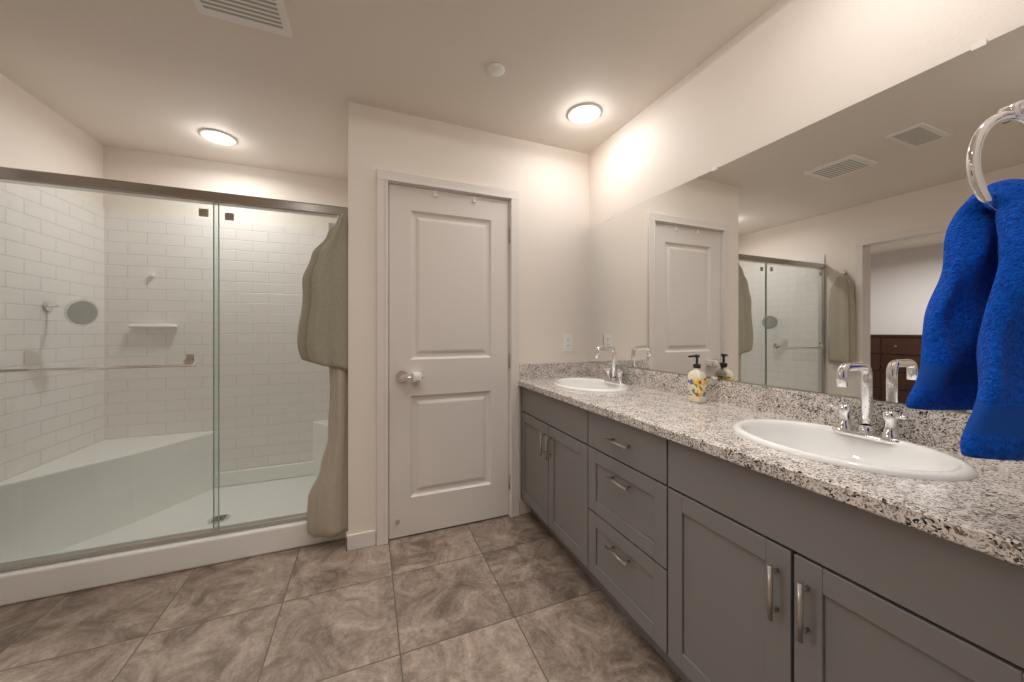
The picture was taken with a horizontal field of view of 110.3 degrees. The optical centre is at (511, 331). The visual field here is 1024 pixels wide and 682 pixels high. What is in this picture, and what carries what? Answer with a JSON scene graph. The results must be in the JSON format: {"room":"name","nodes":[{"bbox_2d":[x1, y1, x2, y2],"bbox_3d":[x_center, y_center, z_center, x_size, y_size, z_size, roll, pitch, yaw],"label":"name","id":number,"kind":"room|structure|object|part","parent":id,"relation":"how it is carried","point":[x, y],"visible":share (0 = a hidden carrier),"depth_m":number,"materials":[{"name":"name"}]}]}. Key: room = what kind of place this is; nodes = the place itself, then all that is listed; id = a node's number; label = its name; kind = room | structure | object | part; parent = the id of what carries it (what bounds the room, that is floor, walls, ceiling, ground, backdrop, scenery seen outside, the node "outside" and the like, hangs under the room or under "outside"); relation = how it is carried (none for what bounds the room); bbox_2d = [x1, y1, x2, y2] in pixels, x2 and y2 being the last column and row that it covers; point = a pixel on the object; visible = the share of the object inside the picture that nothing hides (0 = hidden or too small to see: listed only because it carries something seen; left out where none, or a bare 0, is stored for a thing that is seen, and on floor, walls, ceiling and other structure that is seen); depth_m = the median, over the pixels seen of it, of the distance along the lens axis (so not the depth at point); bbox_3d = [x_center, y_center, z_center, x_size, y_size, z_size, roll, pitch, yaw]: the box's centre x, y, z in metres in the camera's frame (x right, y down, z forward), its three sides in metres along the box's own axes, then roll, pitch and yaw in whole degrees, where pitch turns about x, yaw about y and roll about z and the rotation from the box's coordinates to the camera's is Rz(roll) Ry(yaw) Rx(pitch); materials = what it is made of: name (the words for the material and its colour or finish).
{"room":"bathroom","nodes":[
{"label":"bathroom","id":0,"kind":"room"},
{"bbox_2d":[0,73,102,207],"bbox_3d":[-2.559,-0.030,1.781,0.110,2.440,1.280,0,0,-22],"label":"wall","id":1,"kind":"structure","parent":0,"point":[36,134],"depth_m":1.95,"materials":[{"name":"beige paint"}]},
{"bbox_2d":[103,145,347,469],"bbox_3d":[-1.384,-0.030,3.005,3.205,2.440,0.110,0,0,-22],"label":"wall","id":2,"kind":"structure","parent":0,"point":[129,165],"depth_m":2.63,"materials":[{"name":"beige paint"}]},
{"bbox_2d":[0,512,683,681],"bbox_3d":[-0.518,1.220,1.009,3.315,0.060,4.460,0,0,-22],"label":"floor","id":3,"kind":"structure","parent":0,"point":[523,597],"depth_m":1.46,"materials":[{"name":"tile"}]},
{"bbox_2d":[0,161,347,605],"bbox_3d":[-1.839,0.185,2.216,1.546,2.010,1.009,0,0,-22],"label":"shower","id":4,"kind":"object","parent":3,"relation":"on","point":[162,382],"visible":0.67,"depth_m":2.15,"materials":[{"name":"white glass"}]},
{"bbox_3d":[-1.945,0.184,1.685,0.904,1.692,0.008,0,0,-22],"label":"glass","id":5,"kind":"part","parent":4,"relation":"part of","materials":[{"name":"clear glass"}]},
{"bbox_3d":[-1.275,0.184,1.986,0.624,1.692,0.008,0,0,-22],"label":"glass","id":6,"kind":"part","parent":4,"relation":"part of","materials":[{"name":"clear glass"}]},
{"bbox_2d":[518,374,1023,681],"bbox_3d":[0.653,0.752,1.493,0.556,0.876,1.976,0,0,-22],"label":"bathroom vanity","id":7,"kind":"object","parent":3,"relation":"on","point":[729,531],"depth_m":0.89,"materials":[{"name":"grey wood"}]},
{"bbox_2d":[518,361,1023,592],"bbox_3d":[0.657,0.282,1.495,0.548,0.136,1.976,0,0,-22],"label":"countertop","id":8,"kind":"structure","parent":7,"relation":"on","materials":[{"name":"stone"}]},
{"bbox_2d":[542,374,637,389],"bbox_3d":[0.448,0.383,2.068,0.384,0.166,0.502,0,0,-22],"label":"sink","id":9,"kind":"object","parent":8,"relation":"in","point":[584,381],"depth_m":2.23,"materials":[{"name":"white ceramic"}]},
{"bbox_2d":[594,346,625,381],"bbox_3d":[0.561,0.202,2.114,0.163,0.224,0.184,0,0,-22],"label":"faucet","id":10,"kind":"object","parent":8,"relation":"on","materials":[{"name":"silver metal"}]},
{"bbox_2d":[688,355,706,402],"bbox_3d":[0.815,0.208,1.580,0.063,0.209,0.068,0,0,-22],"label":"soap bottle","id":11,"kind":"object","parent":8,"relation":"on","point":[697,384],"visible":1,"depth_m":1.56,"materials":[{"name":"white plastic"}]},
{"bbox_2d":[702,414,1013,489],"bbox_3d":[0.884,0.383,0.988,0.384,0.166,0.502,0,0,-22],"label":"sink","id":12,"kind":"object","parent":8,"relation":"in","point":[931,464],"depth_m":1.01,"materials":[{"name":"white ceramic"}]},
{"bbox_2d":[826,362,913,437],"bbox_3d":[0.998,0.202,1.034,0.163,0.224,0.184,0,0,-22],"label":"faucet","id":13,"kind":"object","parent":8,"relation":"on","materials":[{"name":"silver metal"}]},
{"bbox_2d":[0,0,779,179],"bbox_3d":[-0.518,-1.280,1.009,3.315,0.060,4.460,0,0,-22],"label":"ceiling","id":14,"kind":"structure","parent":0,"point":[170,77],"depth_m":1.68,"materials":[{"name":"beige paint"}]},
{"bbox_2d":[198,128,237,145],"bbox_3d":[-1.885,-1.244,2.291,0.196,0.011,0.196,0,0,-22],"label":"recessed light","id":15,"kind":"object","parent":14,"relation":"in","point":[218,136],"visible":0.98,"depth_m":2.27,"materials":[{"name":"white plastic"}]},
{"bbox_2d":[193,0,291,37],"bbox_3d":[-1.009,-1.240,1.296,0.310,0.018,0.310,0,0,-22],"label":"ceiling vent","id":16,"kind":"object","parent":14,"relation":"in","point":[271,16],"visible":1,"depth_m":1.38,"materials":[{"name":"white plastic"}]},
{"bbox_2d":[487,63,504,76],"bbox_3d":[-0.076,-1.244,1.700,0.084,0.011,0.084,0,0,-22],"label":"smoke detector","id":17,"kind":"object","parent":14,"relation":"attached to","point":[495,69],"visible":1,"depth_m":1.69,"materials":[{"name":"white plastic"}]},
{"bbox_2d":[567,102,601,123],"bbox_3d":[0.414,-1.244,2.044,0.196,0.011,0.196,0,0,-22],"label":"recessed light","id":18,"kind":"object","parent":14,"relation":"in","point":[584,113],"visible":1,"depth_m":2.03,"materials":[{"name":"white plastic"}]},
{"bbox_2d":[348,101,588,543],"bbox_3d":[-0.195,-0.030,2.278,1.545,2.440,0.110,0,0,-22],"label":"wall","id":19,"kind":"structure","parent":0,"point":[550,184],"depth_m":2.20,"materials":[{"name":"beige paint"}]},
{"bbox_2d":[297,214,347,537],"bbox_3d":[-1.022,0.230,1.942,0.260,1.750,0.130,0,0,-22],"label":"bathrobe","id":20,"kind":"object","parent":19,"relation":"hanging from","point":[322,337],"visible":0.92,"depth_m":1.92,"materials":[{"name":"fabric"}]},
{"bbox_2d":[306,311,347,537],"bbox_3d":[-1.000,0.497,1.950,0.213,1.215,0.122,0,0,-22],"label":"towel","id":21,"kind":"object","parent":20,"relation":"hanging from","point":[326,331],"depth_m":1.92,"materials":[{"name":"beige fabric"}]},
{"bbox_2d":[346,502,520,550],"bbox_3d":[-0.788,1.147,0.973,2.568,0.085,2.095,0,0,-22],"label":"baseboard","id":22,"kind":"structure","parent":19,"relation":"attached to","point":[355,541],"depth_m":1.95,"materials":[{"name":"white paint"}]},
{"bbox_2d":[377,169,518,545],"bbox_3d":[-0.374,0.143,2.193,0.860,2.093,0.133,0,0,-22],"label":"door frame","id":23,"kind":"structure","parent":19,"relation":"attached to","point":[385,178],"depth_m":2.02,"materials":[{"name":"white paint"}]},
{"bbox_2d":[389,184,509,538],"bbox_3d":[-0.359,0.172,2.171,0.738,2.017,0.047,0,0,-22],"label":"door","id":24,"kind":"structure","parent":19,"relation":"in","point":[449,342],"depth_m":2.15,"materials":[{"name":"white paint"}]},
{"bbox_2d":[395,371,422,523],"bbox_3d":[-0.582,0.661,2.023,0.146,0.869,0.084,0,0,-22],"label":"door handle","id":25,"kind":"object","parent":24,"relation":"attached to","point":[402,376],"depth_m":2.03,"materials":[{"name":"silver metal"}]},
{"bbox_3d":[-0.238,0.089,2.202,0.489,1.852,0.014,0,0,-22],"label":"door hinges","id":26,"kind":"part","parent":24,"relation":"part of","materials":[{"name":"white wood"}]},
{"bbox_2d":[519,362,585,377],"bbox_3d":[0.286,0.264,2.400,0.518,0.100,0.020,0,0,-22],"label":"backsplash","id":27,"kind":"structure","parent":19,"relation":"attached to","point":[541,370],"depth_m":2.37,"materials":[{"name":"grey stone"}]},
{"bbox_2d":[563,334,571,350],"bbox_3d":[0.384,0.078,2.448,0.070,0.115,0.008,0,0,-22],"label":"electrical outlet plate","id":28,"kind":"object","parent":19,"relation":"attached to","point":[567,342],"visible":1,"depth_m":2.44,"materials":[{"name":"white plastic"}]},
{"bbox_2d":[589,0,1023,413],"bbox_3d":[0.968,-0.030,1.610,0.110,2.440,4.460,0,0,-22],"label":"wall","id":29,"kind":"structure","parent":0,"point":[780,69],"depth_m":1.35,"materials":[{"name":"beige paint"}]},
{"bbox_2d":[586,362,970,445],"bbox_3d":[0.901,0.264,1.594,0.020,0.100,1.976,0,0,-22],"label":"backsplash","id":30,"kind":"structure","parent":29,"relation":"attached to","point":[948,427],"depth_m":1.29,"materials":[{"name":"grey stone"}]},
{"bbox_2d":[589,25,1023,412],"bbox_3d":[0.909,-0.261,1.596,0.008,0.948,1.958,0,0,-22],"label":"mirror","id":31,"kind":"object","parent":29,"relation":"attached to","point":[808,258],"visible":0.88,"depth_m":1.23,"materials":[{"name":"clear glass"}]},
{"bbox_3d":[0.959,-0.030,0.490,0.745,2.440,0.110,0,0,-22],"label":"wall","id":32,"kind":"structure","parent":0,"visible":0},
{"bbox_2d":[906,99,1023,460],"bbox_3d":[0.814,-0.096,0.578,0.287,0.578,0.178,0,0,-22],"label":"towel ring","id":33,"kind":"object","parent":32,"relation":"attached to","point":[972,351],"visible":1,"depth_m":0.57,"materials":[{"name":"blue fabric"}]}
]}

